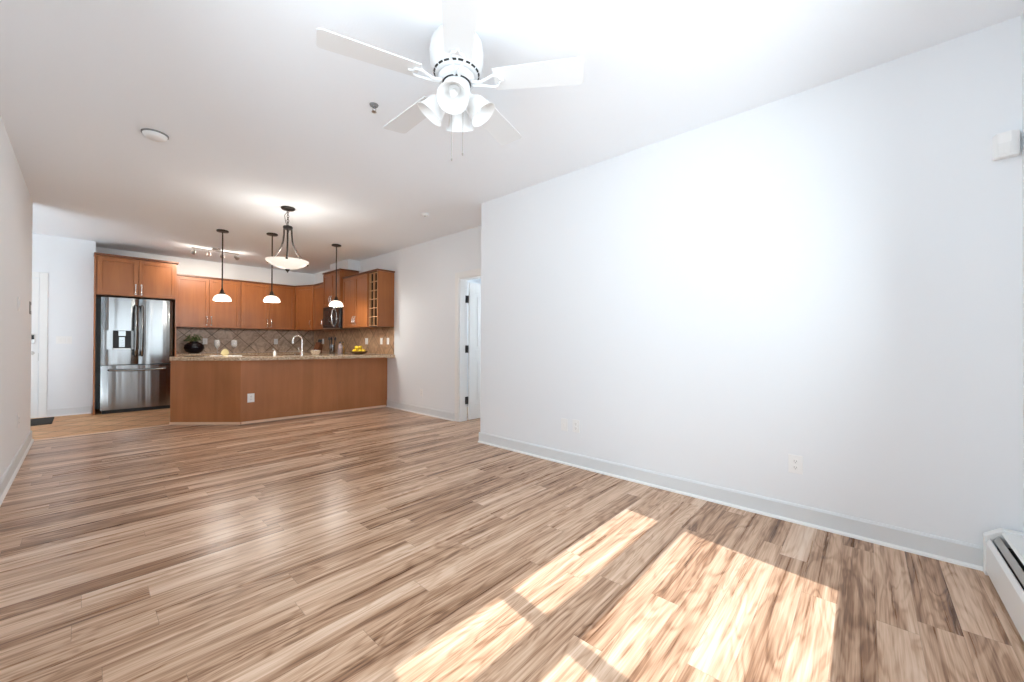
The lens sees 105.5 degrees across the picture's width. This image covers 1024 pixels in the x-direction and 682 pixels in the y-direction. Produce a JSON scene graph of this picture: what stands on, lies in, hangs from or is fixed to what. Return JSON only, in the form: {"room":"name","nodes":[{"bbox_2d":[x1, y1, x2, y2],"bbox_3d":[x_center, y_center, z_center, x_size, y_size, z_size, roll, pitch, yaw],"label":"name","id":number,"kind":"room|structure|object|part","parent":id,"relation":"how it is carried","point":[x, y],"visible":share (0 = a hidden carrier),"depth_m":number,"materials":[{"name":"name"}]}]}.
{"room":"living room","nodes":[
{"label":"living room","id":0,"kind":"room"},
{"bbox_2d":[0,115,32,478],"bbox_3d":[-2.773,-0.238,1.879,7.770,2.780,0.120,0,0,42],"label":"wall","id":1,"kind":"structure","parent":0,"point":[16,204],"depth_m":3.39,"materials":[{"name":"white paint"}]},
{"bbox_2d":[0,430,33,505],"bbox_3d":[-2.734,1.094,1.934,7.750,0.116,0.030,0,0,42],"label":"baseboard","id":2,"kind":"structure","parent":1,"relation":"attached to","point":[8,477],"depth_m":3.37,"materials":[{"name":"white paint"}]},
{"bbox_2d":[32,233,95,417],"bbox_3d":[-7.772,-0.233,5.664,0.620,2.780,2.313,0,0,42],"label":"wall","id":3,"kind":"structure","parent":0,"point":[68,263],"depth_m":6.10,"materials":[{"name":"white paint"}]},
{"bbox_2d":[31,272,47,417],"bbox_3d":[-7.428,0.058,5.535,0.062,2.200,1.050,0,0,42],"label":"door","id":4,"kind":"structure","parent":3,"relation":"in","point":[40,280],"depth_m":5.88,"materials":[{"name":"white wood"}]},
{"bbox_2d":[56,336,71,343],"bbox_3d":[-6.982,-0.016,6.063,0.010,0.118,0.165,0,0,42],"label":"light switch","id":5,"kind":"object","parent":3,"relation":"attached to","point":[59,339],"visible":1,"depth_m":6.06,"materials":[{"name":"white plastic"}]},
{"bbox_2d":[46,406,91,416],"bbox_3d":[-6.935,1.105,6.098,0.030,0.116,0.470,0,0,42],"label":"baseboard","id":6,"kind":"structure","parent":3,"relation":"attached to","point":[86,409],"depth_m":6.09,"materials":[{"name":"white paint"}]},
{"bbox_3d":[-6.929,1.154,6.093,0.016,0.018,0.470,0,0,42],"label":"shoe moulding","id":7,"kind":"part","parent":6,"relation":"part of","materials":[{"name":"white wood"}]},
{"bbox_2d":[34,424,168,440],"bbox_3d":[-5.158,1.158,4.953,0.050,0.008,1.202,0,0,42],"label":"trim","id":8,"kind":"structure","parent":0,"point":[167,424],"depth_m":4.90,"materials":[{"name":"beige wood"}]},
{"bbox_2d":[95,247,313,408],"bbox_3d":[-5.982,-0.213,8.017,0.100,2.780,3.577,0,0,42],"label":"wall","id":9,"kind":"structure","parent":0,"point":[186,266],"depth_m":7.81,"materials":[{"name":"white paint"}]},
{"bbox_2d":[176,274,240,328],"bbox_3d":[-5.989,-0.749,7.652,0.378,0.986,1.023,0,0,42],"label":"upper cabinet","id":10,"kind":"object","parent":9,"relation":"attached to","point":[196,308],"visible":0.94,"depth_m":7.52,"materials":[{"name":"brown wood"}]},
{"bbox_3d":[-6.049,-0.732,7.369,0.019,0.937,0.494,0,0,42],"label":"door","id":11,"kind":"part","parent":10,"relation":"part of","materials":[{"name":"brown wood"}]},
{"bbox_3d":[-5.996,-1.228,7.663,0.355,0.028,1.023,0,0,42],"label":"crown","id":12,"kind":"part","parent":10,"relation":"part of","materials":[{"name":"brown wood"}]},
{"bbox_3d":[-5.713,-0.729,7.738,0.019,0.937,0.494,0,0,42],"label":"door","id":13,"kind":"part","parent":10,"relation":"part of","materials":[{"name":"brown wood"}]},
{"bbox_2d":[176,328,313,352],"bbox_3d":[-5.619,-0.006,8.336,0.008,0.487,2.595,0,0,42],"label":"backsplash","id":14,"kind":"structure","parent":9,"relation":"attached to","point":[248,340],"depth_m":8.32,"materials":[{"name":"tile"}]},
{"bbox_2d":[240,280,294,329],"bbox_3d":[-5.298,-0.742,8.412,0.378,0.986,1.029,0,0,42],"label":"upper cabinet","id":15,"kind":"object","parent":9,"relation":"attached to","point":[255,313],"visible":0.92,"depth_m":8.27,"materials":[{"name":"brown wood"}]},
{"bbox_3d":[-5.359,-0.726,8.127,0.019,0.937,0.498,0,0,42],"label":"door","id":16,"kind":"part","parent":15,"relation":"part of","materials":[{"name":"brown wood"}]},
{"bbox_3d":[-5.305,-1.221,8.422,0.355,0.028,1.029,0,0,42],"label":"crown","id":17,"kind":"part","parent":15,"relation":"part of","materials":[{"name":"brown wood"}]},
{"bbox_3d":[-5.021,-0.722,8.499,0.019,0.937,0.498,0,0,42],"label":"door","id":18,"kind":"part","parent":15,"relation":"part of","materials":[{"name":"brown wood"}]},
{"bbox_2d":[330,259,359,270],"bbox_3d":[-3.416,-1.498,7.942,0.820,0.195,0.250,0,0,42],"label":"wall","id":19,"kind":"structure","parent":0,"point":[349,264],"depth_m":7.70,"materials":[{"name":"white paint"}]},
{"bbox_2d":[314,226,480,412],"bbox_3d":[-2.349,-0.206,7.217,6.550,2.780,0.130,0,0,42],"label":"wall","id":20,"kind":"structure","parent":0,"point":[424,275],"depth_m":6.24,"materials":[{"name":"white paint"}]},
{"bbox_2d":[295,285,321,330],"bbox_3d":[-4.610,-0.737,8.822,0.842,0.986,0.542,0,0,42],"label":"upper cabinet","id":21,"kind":"object","parent":20,"relation":"attached to","point":[303,293],"visible":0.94,"depth_m":8.60,"materials":[{"name":"brown wood"}]},
{"bbox_3d":[-4.594,-0.720,8.600,0.503,0.937,0.019,0,0,21],"label":"door","id":22,"kind":"part","parent":21,"relation":"part of","materials":[{"name":"brown wood"}]},
{"bbox_2d":[313,282,330,329],"bbox_3d":[-4.016,-0.738,8.399,0.620,0.986,0.368,0,0,42],"label":"upper cabinet","id":23,"kind":"object","parent":20,"relation":"attached to","point":[318,307],"visible":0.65,"depth_m":8.33,"materials":[{"name":"brown wood"}]},
{"bbox_3d":[-4.111,-0.721,8.295,0.591,0.937,0.019,0,0,42],"label":"door","id":24,"kind":"part","parent":23,"relation":"part of","materials":[{"name":"brown wood"}]},
{"bbox_2d":[323,307,350,329],"bbox_3d":[-3.510,-0.463,7.882,0.760,0.443,0.444,0,0,42],"label":"microwave","id":25,"kind":"object","parent":20,"relation":"attached to","point":[332,316],"visible":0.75,"depth_m":7.67,"materials":[{"name":"black plastic"}]},
{"bbox_3d":[-3.676,-0.468,7.830,0.575,0.422,0.021,0,0,42],"label":"door","id":26,"kind":"part","parent":25,"relation":"part of","materials":[{"name":"black plastic"}]},
{"bbox_3d":[-3.395,-0.468,7.574,0.173,0.422,0.021,0,0,42],"label":"control panel","id":27,"kind":"part","parent":25,"relation":"part of","materials":[{"name":"black glass"}]},
{"bbox_2d":[323,268,358,307],"bbox_3d":[-3.499,-1.044,7.902,0.810,0.712,0.412,0,0,42],"label":"upper cabinet","id":28,"kind":"object","parent":20,"relation":"attached to","point":[329,278],"visible":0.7,"depth_m":7.73,"materials":[{"name":"brown wood"}]},
{"bbox_3d":[-3.754,-1.026,7.914,0.388,0.662,0.019,0,0,42],"label":"door","id":29,"kind":"part","parent":28,"relation":"part of","materials":[{"name":"brown wood"}]},
{"bbox_3d":[-3.463,-1.027,7.649,0.388,0.662,0.019,0,0,42],"label":"door","id":30,"kind":"part","parent":28,"relation":"part of","materials":[{"name":"brown wood"}]},
{"bbox_3d":[-3.490,-1.385,7.913,0.810,0.028,0.388,0,0,42],"label":"crown","id":31,"kind":"part","parent":28,"relation":"part of","materials":[{"name":"brown wood"}]},
{"bbox_2d":[314,327,393,354],"bbox_3d":[-3.414,0.000,8.091,3.581,0.487,0.008,0,0,42],"label":"backsplash","id":32,"kind":"structure","parent":20,"relation":"attached to","point":[351,338],"depth_m":7.68,"materials":[{"name":"tile"}]},
{"bbox_2d":[342,271,384,328],"bbox_3d":[-2.812,-0.740,7.304,1.006,0.986,0.368,0,0,42],"label":"upper cabinet","id":33,"kind":"object","parent":20,"relation":"attached to","point":[355,286],"visible":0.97,"depth_m":7.16,"materials":[{"name":"brown wood"}]},
{"bbox_3d":[-3.089,-0.723,7.365,0.486,0.937,0.019,0,0,42],"label":"door","id":34,"kind":"part","parent":33,"relation":"part of","materials":[{"name":"brown wood"}]},
{"bbox_3d":[-2.803,-1.220,7.316,1.006,0.028,0.344,0,0,42],"label":"crown","id":35,"kind":"part","parent":33,"relation":"part of","materials":[{"name":"brown wood"}]},
{"bbox_3d":[-2.726,-0.723,7.035,0.486,0.937,0.019,0,0,42],"label":"door","id":36,"kind":"part","parent":33,"relation":"part of","materials":[{"name":"brown wood"}]},
{"bbox_2d":[368,268,394,326],"bbox_3d":[-2.305,-0.741,6.859,0.340,0.986,0.344,0,0,42],"label":"wine rack cabinet","id":37,"kind":"object","parent":20,"relation":"attached to","point":[381,281],"visible":1,"depth_m":6.78,"materials":[{"name":"brown wood"}]},
{"bbox_3d":[-2.304,-1.220,6.861,0.340,0.028,0.344,0,0,42],"label":"crown","id":38,"kind":"part","parent":37,"relation":"part of","materials":[{"name":"brown wood"}]},
{"bbox_3d":[-2.199,-0.727,6.782,0.020,0.958,0.314,0,0,42],"label":"panel","id":39,"kind":"part","parent":37,"relation":"part of","materials":[{"name":"brown wood"}]},
{"bbox_2d":[386,400,454,420],"bbox_3d":[-1.559,1.124,6.378,1.895,0.116,0.030,0,0,42],"label":"baseboard","id":40,"kind":"structure","parent":20,"relation":"attached to","point":[436,413],"depth_m":6.27,"materials":[{"name":"white paint"}]},
{"bbox_2d":[467,278,480,406],"bbox_3d":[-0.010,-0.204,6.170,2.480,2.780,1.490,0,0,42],"label":"door frame","id":41,"kind":"structure","parent":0,"point":[477,281],"depth_m":7.00,"materials":[{"name":"white paint"}]},
{"bbox_2d":[455,268,480,421],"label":"door","id":42,"kind":"structure","parent":41,"relation":"in","point":[473,348],"depth_m":5.77,"materials":[{"name":"white wood"}]},
{"bbox_2d":[0,407,1023,681],"bbox_3d":[-2.423,1.216,4.155,10.560,0.100,7.500,0,0,42],"label":"floor","id":43,"kind":"structure","parent":0,"point":[382,544],"depth_m":1.93,"materials":[{"name":"laminate"}]},
{"bbox_2d":[30,417,53,425],"bbox_3d":[-7.021,1.151,5.298,0.680,0.012,1.000,0,0,42],"label":"door mat","id":44,"kind":"object","parent":43,"relation":"on","point":[38,421],"visible":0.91,"depth_m":5.55,"materials":[{"name":"black"}]},
{"bbox_2d":[93,252,178,414],"bbox_3d":[-6.509,-0.110,6.736,0.842,2.556,1.020,0,0,42],"label":"tall cabinet","id":45,"kind":"object","parent":43,"relation":"on","point":[118,276],"visible":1,"depth_m":6.44,"materials":[{"name":"brown wood"}]},
{"bbox_3d":[-6.663,-0.098,6.205,0.288,2.525,0.019,0,0,42],"label":"panel","id":46,"kind":"part","parent":45,"relation":"part of","materials":[{"name":"brown wood"}]},
{"bbox_3d":[-6.387,-1.037,6.311,0.019,0.590,0.469,0,0,42],"label":"door","id":47,"kind":"part","parent":45,"relation":"part of","materials":[{"name":"brown wood"}]},
{"bbox_3d":[-6.508,-1.373,6.746,0.833,0.030,1.020,0,0,42],"label":"crown","id":48,"kind":"part","parent":45,"relation":"part of","materials":[{"name":"brown wood"}]},
{"bbox_3d":[-6.065,-1.034,6.664,0.019,0.590,0.469,0,0,42],"label":"door","id":49,"kind":"part","parent":45,"relation":"part of","materials":[{"name":"brown wood"}]},
{"bbox_3d":[-6.202,0.221,7.097,0.808,1.899,0.019,0,0,42],"label":"panel","id":50,"kind":"part","parent":45,"relation":"part of","materials":[{"name":"brown wood"}]},
{"bbox_2d":[100,297,172,413],"bbox_3d":[-6.454,0.235,6.687,0.851,1.865,0.862,0,0,42],"label":"refrigerator","id":51,"kind":"object","parent":43,"relation":"on","point":[136,343],"visible":1,"depth_m":6.42,"materials":[{"name":"grey metal"}]},
{"bbox_3d":[-6.366,-0.159,6.317,0.070,1.080,0.428,0,0,42],"label":"door","id":52,"kind":"part","parent":51,"relation":"part of","materials":[{"name":"silver metal"}]},
{"bbox_3d":[-6.341,-0.122,6.326,0.038,0.085,0.090,0,0,42],"label":"control panel","id":53,"kind":"part","parent":51,"relation":"part of","materials":[{"name":"silver metal"}]},
{"bbox_3d":[-6.223,0.751,6.472,0.070,0.712,0.862,0,0,42],"label":"drawer","id":54,"kind":"part","parent":51,"relation":"part of","materials":[{"name":"silver metal"}]},
{"bbox_3d":[-6.193,-0.171,6.404,0.083,0.853,0.033,0,0,42],"label":"handle","id":55,"kind":"part","parent":51,"relation":"part of","materials":[{"name":"silver metal"}]},
{"bbox_3d":[-6.170,0.473,6.426,0.077,0.045,0.713,0,0,42],"label":"handle","id":56,"kind":"part","parent":51,"relation":"part of","materials":[{"name":"silver metal"}]},
{"bbox_3d":[-6.143,-0.170,6.458,0.083,0.853,0.033,0,0,42],"label":"handle","id":57,"kind":"part","parent":51,"relation":"part of","materials":[{"name":"silver metal"}]},
{"bbox_3d":[-6.074,-0.157,6.638,0.070,1.080,0.428,0,0,42],"label":"door","id":58,"kind":"part","parent":51,"relation":"part of","materials":[{"name":"silver metal"}]},
{"bbox_2d":[169,358,386,424],"bbox_3d":[-3.583,0.729,6.290,3.038,0.891,1.206,0,0,-32],"label":"base cabinet","id":59,"kind":"object","parent":43,"relation":"on","point":[201,392],"visible":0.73,"depth_m":5.72,"materials":[{"name":"brown wood"}]},
{"bbox_3d":[-4.291,1.151,5.436,0.970,0.032,0.012,0,0,-1],"label":"moulding","id":60,"kind":"part","parent":59,"relation":"part of","materials":[{"name":"beige wood"}]},
{"bbox_3d":[-4.290,0.722,5.454,0.970,0.891,0.018,0,0,-1],"label":"panel","id":61,"kind":"part","parent":59,"relation":"part of","materials":[{"name":"brown wood"}]},
{"bbox_2d":[247,393,253,402],"bbox_3d":[-3.716,0.810,5.538,0.009,0.125,0.085,0,0,45],"label":"wall outlet","id":62,"kind":"object","parent":59,"relation":"attached to","point":[250,397],"visible":1,"depth_m":5.53,"materials":[{"name":"white plastic"}]},
{"bbox_2d":[169,354,394,360],"bbox_3d":[-3.570,0.259,6.308,3.135,0.048,1.264,0,0,-32],"label":"countertop","id":63,"kind":"structure","parent":59,"relation":"on","point":[321,356],"depth_m":5.79,"materials":[{"name":"stone"}]},
{"bbox_2d":[292,335,303,354],"bbox_3d":[-3.541,0.069,6.435,0.059,0.332,0.187,0,0,42],"label":"faucet","id":64,"kind":"object","parent":63,"relation":"on","point":[301,351],"visible":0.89,"depth_m":6.46,"materials":[{"name":"silver metal"}]},
{"bbox_3d":[-3.547,0.029,6.429,0.034,0.252,0.169,0,0,42],"label":"spout","id":65,"kind":"part","parent":64,"relation":"part of","materials":[{"name":"silver metal"}]},
{"bbox_2d":[310,350,320,354],"bbox_3d":[-3.389,0.197,6.706,0.180,0.081,0.180,0,0,42],"label":"mixing bowl","id":66,"kind":"object","parent":63,"relation":"on","point":[313,352],"visible":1,"depth_m":6.65,"materials":[{"name":"beige ceramic"}]},
{"bbox_2d":[349,351,367,353],"bbox_3d":[-2.799,0.214,7.102,0.326,0.055,0.326,0,0,42],"label":"fruit bowl","id":67,"kind":"object","parent":63,"relation":"on","point":[353,352],"visible":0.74,"depth_m":7.00,"materials":[{"name":"brown wood"}]},
{"bbox_3d":[-4.382,0.225,5.940,0.419,0.009,0.349,0,0,42],"label":"serving tray","id":68,"kind":"object","parent":63,"relation":"on","visible":0},
{"bbox_2d":[214,340,219,354],"bbox_3d":[-4.503,0.102,5.942,0.080,0.235,0.080,0,0,42],"label":"wine glass","id":69,"kind":"object","parent":68,"relation":"on","point":[216,342],"visible":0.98,"depth_m":5.92,"materials":[{"name":"white"}]},
{"bbox_2d":[214,340,219,347],"bbox_3d":[-4.503,0.045,5.943,0.080,0.122,0.080,0,0,42],"label":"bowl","id":70,"kind":"object","parent":69,"relation":"on","point":[217,342],"depth_m":5.92,"materials":[{"name":"glass"}]},
{"bbox_2d":[221,349,228,355],"bbox_3d":[-4.344,0.171,5.886,0.070,0.097,0.158,0,0,24],"label":"folded napkin","id":71,"kind":"object","parent":68,"relation":"on","point":[224,352],"visible":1,"depth_m":5.87,"materials":[{"name":"beige fabric"}]},
{"bbox_2d":[231,340,236,355],"bbox_3d":[-4.222,0.102,5.910,0.080,0.235,0.080,0,0,42],"label":"wine glass","id":72,"kind":"object","parent":68,"relation":"on","point":[233,342],"visible":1,"depth_m":5.88,"materials":[{"name":"white"}]},
{"bbox_2d":[231,340,236,347],"bbox_3d":[-4.221,0.046,5.910,0.080,0.122,0.080,0,0,42],"label":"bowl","id":73,"kind":"object","parent":72,"relation":"on","point":[233,342],"depth_m":5.88,"materials":[{"name":"glass"}]},
{"bbox_3d":[-3.345,0.728,5.936,0.018,0.891,1.328,0,0,45],"label":"panel","id":74,"kind":"part","parent":59,"relation":"part of","materials":[{"name":"brown wood"}]},
{"bbox_3d":[-3.034,1.160,6.228,0.012,0.032,2.172,0,0,45],"label":"moulding","id":75,"kind":"part","parent":59,"relation":"part of","materials":[{"name":"beige wood"}]},
{"bbox_3d":[-2.570,0.735,6.722,0.018,0.891,0.883,0,0,45],"label":"panel","id":76,"kind":"part","parent":59,"relation":"part of","materials":[{"name":"brown wood"}]},
{"bbox_3d":[-3.785,0.738,7.978,1.940,0.891,0.662,0,0,42],"label":"base cabinet","id":77,"kind":"object","parent":43,"relation":"on","visible":0},
{"bbox_2d":[176,351,352,355],"bbox_3d":[-4.646,0.262,7.450,2.620,0.048,2.592,0,0,42],"label":"countertop","id":78,"kind":"structure","parent":77,"relation":"on","point":[305,352],"depth_m":7.82,"materials":[{"name":"stone"}]},
{"bbox_2d":[183,334,203,352],"bbox_3d":[-6.030,0.052,7.378,0.320,0.360,0.315,0,0,42],"label":"vase","id":79,"kind":"object","parent":78,"relation":"on","point":[195,346],"visible":0.98,"depth_m":7.30,"materials":[{"name":"black ceramic"}]},
{"bbox_2d":[314,339,322,351],"bbox_3d":[-4.131,0.105,8.279,0.110,0.278,0.168,0,0,14],"label":"knife block","id":80,"kind":"object","parent":78,"relation":"on","point":[318,346],"visible":0.88,"depth_m":8.27,"materials":[{"name":"brown wood"}]},
{"bbox_2d":[328,337,335,353],"bbox_3d":[-3.462,0.080,7.505,0.145,0.323,0.150,0,0,42],"label":"utensil crock","id":81,"kind":"object","parent":78,"relation":"on","point":[331,347],"visible":1,"depth_m":7.47,"materials":[{"name":"silver metal"}]},
{"bbox_2d":[338,342,342,353],"bbox_3d":[-3.297,0.129,7.461,0.085,0.226,0.086,0,0,42],"label":"bottle","id":82,"kind":"object","parent":78,"relation":"on","point":[340,347],"visible":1,"depth_m":7.43,"materials":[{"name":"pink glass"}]},
{"bbox_2d":[0,0,1023,273],"bbox_3d":[-2.380,-1.673,4.208,10.560,0.120,7.600,0,0,42],"label":"ceiling","id":83,"kind":"structure","parent":0,"point":[258,118],"depth_m":2.59,"materials":[{"name":"white paint"}]},
{"bbox_2d":[141,128,168,141],"bbox_3d":[-2.795,-1.600,3.045,0.164,0.042,0.164,0,0,42],"label":"smoke detector","id":84,"kind":"object","parent":83,"relation":"attached to","point":[154,135],"visible":1,"depth_m":3.01,"materials":[{"name":"white plastic"}]},
{"bbox_2d":[191,247,238,259],"bbox_3d":[-5.148,-1.531,6.768,0.124,0.153,0.683,0,0,42],"label":"track light","id":85,"kind":"object","parent":83,"relation":"attached to","point":[193,252],"visible":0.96,"depth_m":6.72,"materials":[{"name":"silver metal"}]},
{"bbox_2d":[212,229,231,300],"bbox_3d":[-4.220,-1.096,5.669,0.224,1.030,0.224,0,0,42],"label":"pendant lamp","id":86,"kind":"object","parent":83,"relation":"hanging from","point":[221,296],"visible":1,"depth_m":5.64,"materials":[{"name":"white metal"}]},
{"bbox_3d":[-4.222,-0.634,5.666,0.224,0.094,0.224,0,0,42],"label":"lamp shade","id":87,"kind":"part","parent":86,"relation":"part of","materials":[{"name":"white glass"}]},
{"bbox_3d":[-4.220,-1.158,5.669,0.017,0.853,0.017,0,0,42],"label":"rod","id":88,"kind":"part","parent":86,"relation":"part of","materials":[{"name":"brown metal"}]},
{"bbox_2d":[263,232,279,302],"bbox_3d":[-3.597,-1.093,5.832,0.224,1.030,0.224,0,0,42],"label":"pendant lamp","id":89,"kind":"object","parent":83,"relation":"hanging from","point":[271,298],"visible":0.99,"depth_m":5.82,"materials":[{"name":"white glass"}]},
{"bbox_3d":[-3.599,-0.631,5.829,0.224,0.094,0.224,0,0,42],"label":"lamp shade","id":90,"kind":"part","parent":89,"relation":"part of","materials":[{"name":"white glass"}]},
{"bbox_3d":[-3.597,-1.155,5.832,0.017,0.853,0.017,0,0,42],"label":"rod","id":91,"kind":"part","parent":89,"relation":"part of","materials":[{"name":"brown metal"}]},
{"bbox_2d":[265,206,308,272],"bbox_3d":[-2.703,-1.219,4.713,0.475,0.784,0.486,0,0,42],"label":"chandelier","id":92,"kind":"object","parent":83,"relation":"hanging from","point":[287,263],"visible":1,"depth_m":4.65,"materials":[{"name":"white glass"}]},
{"bbox_3d":[-2.861,-1.159,4.717,0.222,0.427,0.028,0,0,1],"label":"arm","id":93,"kind":"part","parent":92,"relation":"part of","materials":[{"name":"brown metal"}]},
{"bbox_3d":[-2.715,-0.921,4.707,0.464,0.102,0.464,0,0,42],"label":"lamp shade","id":94,"kind":"part","parent":92,"relation":"part of","materials":[{"name":"white glass"}]},
{"bbox_3d":[-2.648,-1.159,4.577,0.027,0.427,0.222,0,0,-29],"label":"arm","id":95,"kind":"part","parent":92,"relation":"part of","materials":[{"name":"brown metal"}]},
{"bbox_3d":[-2.634,-1.157,4.832,0.028,0.427,0.222,0,0,31],"label":"arm","id":96,"kind":"part","parent":92,"relation":"part of","materials":[{"name":"brown metal"}]},
{"bbox_2d":[329,244,342,306],"bbox_3d":[-2.926,-1.087,6.479,0.224,1.030,0.224,0,0,42],"label":"pendant lamp","id":97,"kind":"object","parent":83,"relation":"hanging from","point":[335,303],"visible":1,"depth_m":6.46,"materials":[{"name":"white glass"}]},
{"bbox_3d":[-2.928,-0.625,6.476,0.224,0.094,0.224,0,0,42],"label":"lamp shade","id":98,"kind":"part","parent":97,"relation":"part of","materials":[{"name":"white glass"}]},
{"bbox_3d":[-2.926,-1.149,6.479,0.017,0.853,0.017,0,0,42],"label":"rod","id":99,"kind":"part","parent":97,"relation":"part of","materials":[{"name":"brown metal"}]},
{"bbox_2d":[369,102,378,112],"bbox_3d":[-0.945,-1.592,2.664,0.060,0.050,0.060,0,0,42],"label":"sprinkler","id":100,"kind":"object","parent":83,"relation":"attached to","point":[373,105],"visible":1,"depth_m":2.66,"materials":[{"name":"grey metal"}]},
{"bbox_2d":[316,0,584,160],"bbox_3d":[-0.315,-1.279,2.062,1.236,0.680,1.283,0,0,42],"label":"ceiling fan","id":101,"kind":"object","parent":83,"relation":"hanging from","point":[456,54],"visible":1,"depth_m":1.95,"materials":[{"name":"white"}]},
{"bbox_3d":[-0.668,-1.350,1.834,0.455,0.031,0.159,0,0,-28],"label":"blade","id":102,"kind":"part","parent":101,"relation":"part of","materials":[{"name":"white wood"}]},
{"bbox_3d":[-0.591,-1.347,2.336,0.459,0.031,0.160,0,0,42],"label":"blade","id":103,"kind":"part","parent":101,"relation":"part of","materials":[{"name":"white"}]},
{"bbox_3d":[-0.424,-1.206,2.030,0.147,0.143,0.147,0,0,42],"label":"lamp shade","id":104,"kind":"part","parent":101,"relation":"part of","materials":[{"name":"white glass"}]},
{"bbox_3d":[-0.315,-1.104,2.034,0.010,0.330,0.010,0,0,42],"label":"pull chain","id":105,"kind":"part","parent":101,"relation":"part of","materials":[{"name":"silver metal"}]},
{"bbox_3d":[-0.287,-1.207,1.897,0.147,0.143,0.148,0,0,42],"label":"lamp shade","id":106,"kind":"part","parent":101,"relation":"part of","materials":[{"name":"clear glass"}]},
{"bbox_3d":[-0.288,-1.230,1.928,0.037,0.054,0.050,0,0,12],"label":"bulb","id":107,"kind":"part","parent":101,"relation":"part of","materials":[{"name":"white glass"}]},
{"bbox_3d":[-0.288,-1.273,1.959,0.056,0.078,0.074,0,0,-1],"label":"lamp arm","id":108,"kind":"part","parent":101,"relation":"part of","materials":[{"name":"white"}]},
{"bbox_3d":[-0.292,-1.205,2.167,0.147,0.143,0.147,0,0,42],"label":"lamp shade","id":109,"kind":"part","parent":101,"relation":"part of","materials":[{"name":"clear glass"}]},
{"bbox_3d":[-0.217,-1.349,1.611,0.159,0.031,0.455,0,0,-10],"label":"blade","id":110,"kind":"part","parent":101,"relation":"part of","materials":[{"name":"white wood"}]},
{"bbox_3d":[-0.258,-1.119,2.040,0.010,0.300,0.010,0,0,42],"label":"pull chain","id":111,"kind":"part","parent":101,"relation":"part of","materials":[{"name":"silver metal"}]},
{"bbox_3d":[-0.155,-1.205,2.034,0.148,0.143,0.147,0,0,42],"label":"lamp shade","id":112,"kind":"part","parent":101,"relation":"part of","materials":[{"name":"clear glass"}]},
{"bbox_3d":[-0.100,-1.344,2.416,0.159,0.031,0.455,0,0,26],"label":"blade","id":113,"kind":"part","parent":101,"relation":"part of","materials":[{"name":"white"}]},
{"bbox_3d":[0.134,-1.346,1.971,0.455,0.031,0.159,0,0,8],"label":"blade","id":114,"kind":"part","parent":101,"relation":"part of","materials":[{"name":"white wood"}]},
{"bbox_2d":[480,16,1022,545],"bbox_3d":[1.312,-0.216,3.485,3.890,2.780,0.703,0,0,42],"label":"wall","id":115,"kind":"structure","parent":0,"point":[829,274],"depth_m":2.51,"materials":[{"name":"white paint"}]},
{"bbox_2d":[561,418,567,430],"bbox_3d":[0.501,0.803,3.731,0.075,0.118,0.010,0,0,42],"label":"wall jack","id":116,"kind":"object","parent":115,"relation":"attached to","point":[564,422],"visible":1,"depth_m":3.73,"materials":[{"name":"white plastic"}]},
{"bbox_2d":[573,419,579,432],"bbox_3d":[0.599,0.797,3.642,0.075,0.118,0.009,0,0,42],"label":"wall outlet","id":117,"kind":"object","parent":115,"relation":"attached to","point":[576,423],"visible":1,"depth_m":3.63,"materials":[{"name":"white plastic"}]},
{"bbox_2d":[478,432,982,570],"bbox_3d":[1.055,1.114,3.211,3.902,0.116,0.030,0,0,42],"label":"baseboard","id":118,"kind":"structure","parent":115,"relation":"attached to","point":[956,552],"depth_m":2.57,"materials":[{"name":"white paint"}]},
{"bbox_2d":[788,454,802,474],"bbox_3d":[1.834,0.798,2.518,0.075,0.118,0.009,0,0,42],"label":"wall outlet","id":119,"kind":"object","parent":115,"relation":"attached to","point":[795,462],"visible":1,"depth_m":2.52,"materials":[{"name":"white plastic"}]},
{"bbox_2d":[992,130,1019,160],"bbox_3d":[2.458,-0.976,1.934,0.085,0.124,0.056,0,0,42],"label":"detector","id":120,"kind":"object","parent":115,"relation":"attached to","point":[1006,144],"visible":1,"depth_m":1.92,"materials":[{"name":"white plastic"}]},
{"bbox_2d":[1021,10,1023,531],"bbox_3d":[1.608,-0.230,0.832,0.120,2.780,4.228,0,0,42],"label":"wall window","id":121,"kind":"structure","parent":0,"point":[1022,15],"depth_m":1.91,"materials":[{"name":"white paint"}]},
{"bbox_2d":[983,528,1023,641],"bbox_3d":[1.535,1.040,0.937,0.132,0.240,2.686,0,0,42],"label":"baseboard heater","id":122,"kind":"object","parent":121,"relation":"attached to","point":[1003,549],"visible":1,"depth_m":1.75,"materials":[{"name":"white metal"}]},
{"bbox_3d":[1.560,1.034,0.925,0.080,0.212,2.582,0,0,42],"label":"panel","id":123,"kind":"part","parent":122,"relation":"part of","materials":[{"name":"white metal"}]}
]}

